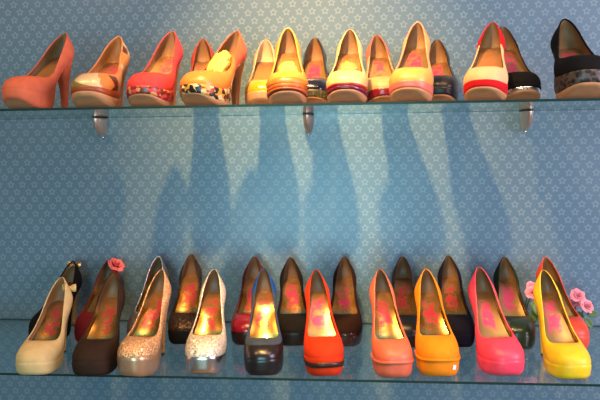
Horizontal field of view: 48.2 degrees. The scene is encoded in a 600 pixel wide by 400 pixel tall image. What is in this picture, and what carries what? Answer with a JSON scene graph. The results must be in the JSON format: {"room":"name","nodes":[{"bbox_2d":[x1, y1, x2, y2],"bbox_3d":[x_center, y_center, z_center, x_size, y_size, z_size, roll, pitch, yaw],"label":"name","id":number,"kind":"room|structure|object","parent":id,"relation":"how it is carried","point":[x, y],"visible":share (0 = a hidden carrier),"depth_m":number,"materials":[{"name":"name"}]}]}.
{"room":"shoe store","nodes":[
{"label":"shoe store","id":0,"kind":"room"},
{"bbox_2d":[0,0,599,399],"bbox_3d":[0.001,-0.149,1.684,3.500,3.000,0.060,0,5,5],"label":"wall","id":1,"kind":"structure","parent":0,"point":[372,190],"depth_m":1.67,"materials":[{"name":"paper"}]},
{"bbox_2d":[92,117,107,137],"bbox_3d":[-0.500,-0.191,1.665,0.027,0.076,0.059,0,5,5],"label":"shelf bracket","id":2,"kind":"object","parent":1,"relation":"attached to","point":[100,123],"visible":0.87,"depth_m":1.66,"materials":[{"name":"silver metal"}]},
{"bbox_2d":[0,98,599,118],"bbox_3d":[0.029,-0.195,1.443,2.800,0.005,0.403,0,5,5],"label":"glass shelf","id":3,"kind":"object","parent":1,"relation":"attached to","point":[570,103],"visible":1,"depth_m":1.36,"materials":[{"name":"teal"}]},
{"bbox_2d":[1,33,73,108],"bbox_3d":[-0.532,-0.270,1.376,0.084,0.171,0.195,1,5,15],"label":"pump","id":4,"kind":"object","parent":3,"relation":"on","point":[37,89],"visible":0.98,"depth_m":1.36,"materials":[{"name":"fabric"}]},
{"bbox_2d":[71,36,129,106],"bbox_3d":[-0.401,-0.267,1.369,0.088,0.162,0.205,0,5,5],"label":"pump","id":5,"kind":"object","parent":3,"relation":"on","point":[103,85],"visible":0.98,"depth_m":1.31,"materials":[{"name":"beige leather"}]},
{"bbox_2d":[126,31,182,105],"bbox_3d":[-0.288,-0.271,1.358,0.085,0.169,0.199,0,5,9],"label":"pump","id":6,"kind":"object","parent":3,"relation":"on","point":[156,85],"visible":0.98,"depth_m":1.31,"materials":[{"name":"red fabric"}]},
{"bbox_2d":[191,39,213,70],"bbox_3d":[-0.221,-0.291,1.526,0.084,0.177,0.195,-1,5,-7],"label":"pump","id":7,"kind":"object","parent":3,"relation":"on","point":[202,55],"visible":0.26,"depth_m":1.61,"materials":[{"name":"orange leather"}]},
{"bbox_2d":[179,31,246,104],"bbox_3d":[-0.169,-0.270,1.347,0.088,0.166,0.205,1,5,22],"label":"pump","id":8,"kind":"object","parent":3,"relation":"on","point":[204,86],"visible":0.89,"depth_m":1.29,"materials":[{"name":"orange leather"}]},
{"bbox_2d":[207,50,230,71],"bbox_3d":[-0.165,-0.271,1.355,0.043,0.070,0.077,1,5,22],"label":"tissue paper","id":9,"kind":"object","parent":8,"relation":"in","point":[220,62],"visible":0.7,"depth_m":1.34,"materials":[{"name":"yellow paper"}]},
{"bbox_2d":[245,39,274,103],"bbox_3d":[-0.081,-0.290,1.517,0.084,0.173,0.195,-1,5,0],"label":"pump","id":10,"kind":"object","parent":3,"relation":"on","point":[264,58],"visible":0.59,"depth_m":1.55,"materials":[{"name":"yellow leather"}]},
{"bbox_2d":[266,28,308,103],"bbox_3d":[-0.025,-0.270,1.325,0.082,0.167,0.186,-1,5,0],"label":"pump","id":11,"kind":"object","parent":3,"relation":"on","point":[286,87],"visible":0.98,"depth_m":1.27,"materials":[{"name":"yellow leather"}]},
{"bbox_2d":[278,61,297,71],"bbox_3d":[-0.025,-0.253,1.324,0.042,0.046,0.046,-1,5,0],"label":"tissue paper","id":12,"kind":"object","parent":11,"relation":"in","point":[285,66],"visible":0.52,"depth_m":1.32,"materials":[{"name":"yellow paper"}]},
{"bbox_2d":[302,38,328,102],"bbox_3d":[0.030,-0.290,1.502,0.084,0.173,0.195,0,5,4],"label":"pump","id":13,"kind":"object","parent":3,"relation":"on","point":[314,62],"visible":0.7,"depth_m":1.54,"materials":[{"name":"brown leather"}]},
{"bbox_2d":[326,29,367,102],"bbox_3d":[0.094,-0.267,1.315,0.079,0.160,0.186,0,5,7],"label":"pump","id":14,"kind":"object","parent":3,"relation":"on","point":[343,86],"visible":0.97,"depth_m":1.26,"materials":[{"name":"beige leather"}]},
{"bbox_2d":[338,61,357,70],"bbox_3d":[0.094,-0.254,1.316,0.040,0.043,0.044,0,5,7],"label":"tissue paper","id":15,"kind":"object","parent":14,"relation":"in","point":[347,65],"visible":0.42,"depth_m":1.31,"materials":[{"name":"yellow paper"}]},
{"bbox_2d":[366,35,393,101],"bbox_3d":[0.180,-0.292,1.488,0.084,0.176,0.195,-1,5,1],"label":"pump","id":16,"kind":"object","parent":3,"relation":"on","point":[379,71],"visible":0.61,"depth_m":1.52,"materials":[{"name":"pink leather"}]},
{"bbox_2d":[389,22,433,101],"bbox_3d":[0.221,-0.275,1.309,0.084,0.173,0.195,1,5,15],"label":"pump","id":17,"kind":"object","parent":3,"relation":"on","point":[412,79],"visible":0.98,"depth_m":1.25,"materials":[{"name":"leather"}]},
{"bbox_2d":[429,40,457,100],"bbox_3d":[0.304,-0.285,1.478,0.084,0.161,0.195,0,5,10],"label":"pump","id":18,"kind":"object","parent":3,"relation":"on","point":[445,84],"visible":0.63,"depth_m":1.43,"materials":[{"name":"black leather"}]},
{"bbox_2d":[463,22,507,99],"bbox_3d":[0.362,-0.272,1.292,0.081,0.167,0.189,1,5,21],"label":"pump","id":19,"kind":"object","parent":3,"relation":"on","point":[486,78],"visible":0.98,"depth_m":1.24,"materials":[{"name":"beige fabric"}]},
{"bbox_2d":[499,26,540,99],"bbox_3d":[0.442,-0.285,1.387,0.079,0.174,0.186,-1,5,1],"label":"pump","id":20,"kind":"object","parent":3,"relation":"on","point":[523,83],"visible":0.59,"depth_m":1.32,"materials":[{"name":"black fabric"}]},
{"bbox_2d":[550,19,599,98],"bbox_3d":[0.531,-0.278,1.290,0.094,0.174,0.219,0,5,9],"label":"pump","id":21,"kind":"object","parent":3,"relation":"on","point":[576,67],"visible":0.97,"depth_m":1.23,"materials":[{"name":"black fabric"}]},
{"bbox_2d":[0,318,599,386],"bbox_3d":[0.036,0.328,1.489,2.800,0.005,0.403,0,5,5],"label":"glass shelf","id":22,"kind":"object","parent":1,"relation":"attached to","point":[73,375],"visible":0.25,"depth_m":1.29,"materials":[{"name":"teal"}]},
{"bbox_2d":[15,277,75,374],"bbox_3d":[-0.526,0.259,1.393,0.084,0.164,0.195,-1,5,2],"label":"pump","id":23,"kind":"object","parent":22,"relation":"on","point":[42,352],"visible":1,"depth_m":1.40,"materials":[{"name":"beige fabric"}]},
{"bbox_2d":[28,261,81,337],"bbox_3d":[-0.582,0.242,1.608,0.084,0.161,0.196,0,5,7],"label":"pump","id":24,"kind":"object","parent":22,"relation":"on","point":[71,273],"visible":0.44,"depth_m":1.67,"materials":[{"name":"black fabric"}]},
{"bbox_2d":[72,273,125,375],"bbox_3d":[-0.410,0.254,1.385,0.086,0.173,0.201,-1,5,2],"label":"pump","id":25,"kind":"object","parent":22,"relation":"on","point":[95,353],"visible":0.98,"depth_m":1.39,"materials":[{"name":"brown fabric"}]},
{"bbox_2d":[74,258,124,341],"bbox_3d":[-0.479,0.238,1.606,0.084,0.168,0.206,-1,5,2],"label":"pump","id":26,"kind":"object","parent":22,"relation":"on","point":[112,265],"visible":0.5,"depth_m":1.64,"materials":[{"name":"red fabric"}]},
{"bbox_2d":[117,269,170,376],"bbox_3d":[-0.314,0.248,1.371,0.078,0.184,0.182,0,5,12],"label":"pump","id":27,"kind":"object","parent":22,"relation":"on","point":[139,354],"visible":1,"depth_m":1.37,"materials":[{"name":"gold metal"}]},
{"bbox_2d":[127,256,168,333],"bbox_3d":[-0.355,0.234,1.587,0.084,0.175,0.195,-1,5,2],"label":"pump","id":28,"kind":"object","parent":22,"relation":"on","point":[157,264],"visible":0.34,"depth_m":1.64,"materials":[{"name":"beige leather"}]},
{"bbox_2d":[168,254,202,343],"bbox_3d":[-0.264,0.231,1.580,0.084,0.180,0.195,-1,5,-2],"label":"pump","id":29,"kind":"object","parent":22,"relation":"on","point":[182,317],"visible":0.77,"depth_m":1.60,"materials":[{"name":"black leather"}]},
{"bbox_2d":[185,269,226,373],"bbox_3d":[-0.189,0.248,1.386,0.082,0.179,0.192,-1,5,2],"label":"pump","id":30,"kind":"object","parent":22,"relation":"on","point":[206,344],"visible":1,"depth_m":1.38,"materials":[{"name":"silver metal"}]},
{"bbox_2d":[231,256,262,344],"bbox_3d":[-0.115,0.234,1.567,0.084,0.174,0.195,-1,5,3],"label":"pump","id":31,"kind":"object","parent":22,"relation":"on","point":[241,317],"visible":0.51,"depth_m":1.58,"materials":[{"name":"red leather"}]},
{"bbox_2d":[244,268,283,374],"bbox_3d":[-0.074,0.245,1.370,0.080,0.184,0.186,-1,5,-2],"label":"pump","id":32,"kind":"object","parent":22,"relation":"on","point":[263,345],"visible":1,"depth_m":1.37,"materials":[{"name":"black leather"}]},
{"bbox_2d":[277,257,306,345],"bbox_3d":[-0.017,0.234,1.558,0.084,0.172,0.195,-1,5,-3],"label":"pump","id":33,"kind":"object","parent":22,"relation":"on","point":[291,312],"visible":0.8,"depth_m":1.57,"materials":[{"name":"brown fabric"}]},
{"bbox_2d":[303,269,343,375],"bbox_3d":[0.043,0.246,1.360,0.080,0.181,0.184,-1,5,-5],"label":"pump","id":34,"kind":"object","parent":22,"relation":"on","point":[323,355],"visible":1,"depth_m":1.36,"materials":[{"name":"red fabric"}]},
{"bbox_2d":[331,257,362,346],"bbox_3d":[0.102,0.233,1.548,0.084,0.174,0.195,0,5,5],"label":"pump","id":35,"kind":"object","parent":22,"relation":"on","point":[344,302],"visible":0.78,"depth_m":1.56,"materials":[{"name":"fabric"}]},
{"bbox_2d":[369,269,413,377],"bbox_3d":[0.177,0.245,1.346,0.081,0.183,0.183,-1,5,-4],"label":"pump","id":36,"kind":"object","parent":22,"relation":"on","point":[391,355],"visible":1,"depth_m":1.35,"materials":[{"name":"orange leather"}]},
{"bbox_2d":[391,256,416,346],"bbox_3d":[0.240,0.231,1.535,0.084,0.175,0.195,0,5,5],"label":"pump","id":37,"kind":"object","parent":22,"relation":"on","point":[402,277],"visible":0.52,"depth_m":1.57,"materials":[{"name":"black leather"}]},
{"bbox_2d":[414,269,459,375],"bbox_3d":[0.270,0.245,1.355,0.087,0.179,0.196,-1,5,1],"label":"pump","id":38,"kind":"object","parent":22,"relation":"on","point":[436,345],"visible":1,"depth_m":1.33,"materials":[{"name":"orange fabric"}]},
{"bbox_2d":[437,256,474,346],"bbox_3d":[0.350,0.230,1.532,0.084,0.176,0.195,0,5,5],"label":"pump","id":39,"kind":"object","parent":22,"relation":"on","point":[460,320],"visible":0.73,"depth_m":1.55,"materials":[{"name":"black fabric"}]},
{"bbox_2d":[468,267,524,374],"bbox_3d":[0.392,0.242,1.358,0.086,0.181,0.201,-1,5,-3],"label":"pump","id":40,"kind":"object","parent":22,"relation":"on","point":[499,351],"visible":1,"depth_m":1.36,"materials":[{"name":"pink leather"}]},
{"bbox_2d":[493,257,535,348],"bbox_3d":[0.478,0.231,1.514,0.084,0.174,0.195,0,5,6],"label":"pump","id":41,"kind":"object","parent":22,"relation":"on","point":[506,282],"visible":0.66,"depth_m":1.53,"materials":[{"name":"green leather"}]},
{"bbox_2d":[525,281,537,323],"bbox_3d":[0.535,0.250,1.557,0.036,0.123,0.092,0,5,5],"label":"rose","id":42,"kind":"object","parent":41,"relation":"attached to","point":[530,285],"visible":0.73,"depth_m":1.52,"materials":[{"name":"pink plant"}]},
{"bbox_2d":[533,270,590,378],"bbox_3d":[0.514,0.243,1.329,0.080,0.180,0.187,-1,5,-1],"label":"pump","id":43,"kind":"object","parent":22,"relation":"on","point":[565,356],"visible":1,"depth_m":1.33,"materials":[{"name":"yellow leather"}]},
{"bbox_2d":[536,257,589,348],"bbox_3d":[0.583,0.230,1.503,0.084,0.175,0.195,-1,5,-1],"label":"pump","id":44,"kind":"object","parent":22,"relation":"on","point":[581,329],"visible":0.38,"depth_m":1.52,"materials":[{"name":"red leather"}]},
{"bbox_2d":[570,288,597,327],"bbox_3d":[0.639,0.257,1.534,0.047,0.110,0.076,-2,5,-15],"label":"rose","id":45,"kind":"object","parent":44,"relation":"attached to","point":[578,299],"visible":0.99,"depth_m":1.52,"materials":[{"name":"pink plant"}]},
{"bbox_2d":[302,113,313,135],"bbox_3d":[0.018,-0.193,1.618,0.027,0.076,0.059,0,5,5],"label":"shelf bracket","id":46,"kind":"object","parent":1,"relation":"attached to","point":[307,117],"visible":0.76,"depth_m":1.61,"materials":[{"name":"silver metal"}]},
{"bbox_2d":[519,110,533,132],"bbox_3d":[0.535,-0.196,1.571,0.027,0.076,0.059,0,5,5],"label":"shelf bracket","id":47,"kind":"object","parent":1,"relation":"attached to","point":[526,116],"visible":0.79,"depth_m":1.56,"materials":[{"name":"silver metal"}]}
]}

